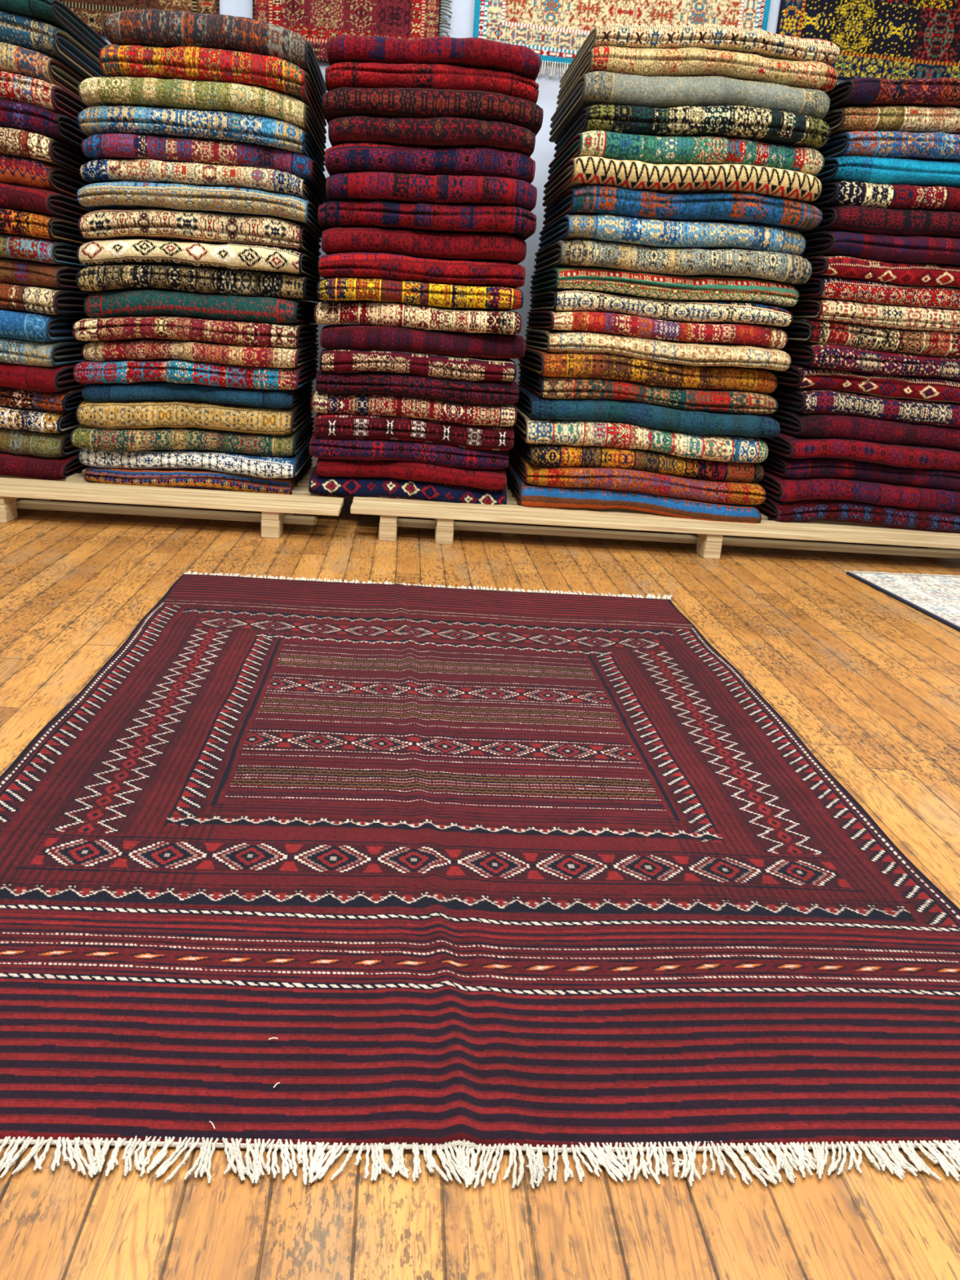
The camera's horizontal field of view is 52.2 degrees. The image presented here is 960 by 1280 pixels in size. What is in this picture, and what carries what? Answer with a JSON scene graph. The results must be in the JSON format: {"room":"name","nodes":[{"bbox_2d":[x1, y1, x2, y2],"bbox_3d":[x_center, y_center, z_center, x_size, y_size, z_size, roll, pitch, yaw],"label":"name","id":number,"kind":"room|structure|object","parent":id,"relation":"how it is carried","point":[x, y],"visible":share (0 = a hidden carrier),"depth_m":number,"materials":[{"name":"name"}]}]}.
{"room":"store","nodes":[
{"label":"store","id":0,"kind":"room"},
{"bbox_2d":[99,0,848,431],"bbox_3d":[0.108,-2.446,4.797,7.200,3.300,0.001,3,18,-5],"label":"wall","id":1,"kind":"structure","parent":0,"point":[461,21],"depth_m":4.77,"materials":[{"name":"white paint"}]},
{"bbox_2d":[57,0,219,35],"bbox_3d":[-1.669,-3.355,4.345,1.060,1.190,0.035,3,18,-5],"label":"rug","id":2,"kind":"object","parent":1,"relation":"hanging from","point":[94,13],"visible":0.24,"depth_m":4.49,"materials":[{"name":"fabric"}]},
{"bbox_2d":[311,456,318,466],"bbox_3d":[-0.004,-0.932,5.272,7.200,0.120,0.020,3,18,-5],"label":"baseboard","id":3,"kind":"structure","parent":1,"relation":"attached to","point":[314,459],"depth_m":5.20,"materials":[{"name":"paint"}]},
{"bbox_2d":[252,0,452,62],"bbox_3d":[-0.576,-3.293,4.442,0.957,1.210,0.034,3,18,-5],"label":"rug","id":4,"kind":"object","parent":1,"relation":"hanging from","point":[318,21],"visible":0.62,"depth_m":4.56,"materials":[{"name":"fabric"}]},
{"bbox_2d":[472,0,770,77],"bbox_3d":[0.700,-3.270,4.538,1.465,1.232,0.034,3,18,-5],"label":"rug","id":5,"kind":"object","parent":1,"relation":"hanging from","point":[555,30],"visible":0.38,"depth_m":4.63,"materials":[{"name":"fabric"}]},
{"bbox_2d":[776,0,959,79],"bbox_3d":[2.084,-3.257,4.639,1.330,1.120,0.034,3,18,-5],"label":"rug","id":6,"kind":"object","parent":1,"relation":"hanging from","point":[885,39],"visible":0.82,"depth_m":4.73,"materials":[{"name":"fabric"}]},
{"bbox_2d":[0,497,959,1279],"bbox_3d":[0.220,0.188,2.027,7.200,0.001,6.900,3,18,-5],"label":"floor","id":7,"kind":"structure","parent":0,"point":[868,682],"depth_m":1.75,"materials":[{"name":"brown wood"}]},
{"bbox_2d":[0,462,346,538],"bbox_3d":[-1.798,-0.626,3.900,2.525,0.118,1.026,3,18,-5],"label":"wooden pallet","id":8,"kind":"object","parent":7,"relation":"on","point":[277,509],"visible":0.59,"depth_m":3.57,"materials":[{"name":"brown wood"}]},
{"bbox_2d":[0,571,959,1189],"bbox_3d":[-0.073,0.164,1.997,1.526,0.021,2.264,3,18,-5],"label":"area rug","id":9,"kind":"object","parent":7,"relation":"on","point":[302,865],"visible":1,"depth_m":1.36,"materials":[{"name":"fabric"}]},
{"bbox_2d":[350,485,959,559],"bbox_3d":[0.927,-0.515,4.192,2.890,0.118,1.029,3,18,-5],"label":"wooden pallet","id":10,"kind":"object","parent":7,"relation":"on","point":[709,540],"visible":0.54,"depth_m":3.76,"materials":[{"name":"brown wood"}]},
{"bbox_2d":[844,570,959,631],"bbox_3d":[2.076,0.038,2.908,1.208,0.012,1.841,1,18,-9],"label":"area rug","id":11,"kind":"object","parent":7,"relation":"on","point":[935,596],"visible":1,"depth_m":3.44,"materials":[{"name":"fabric"}]}
]}

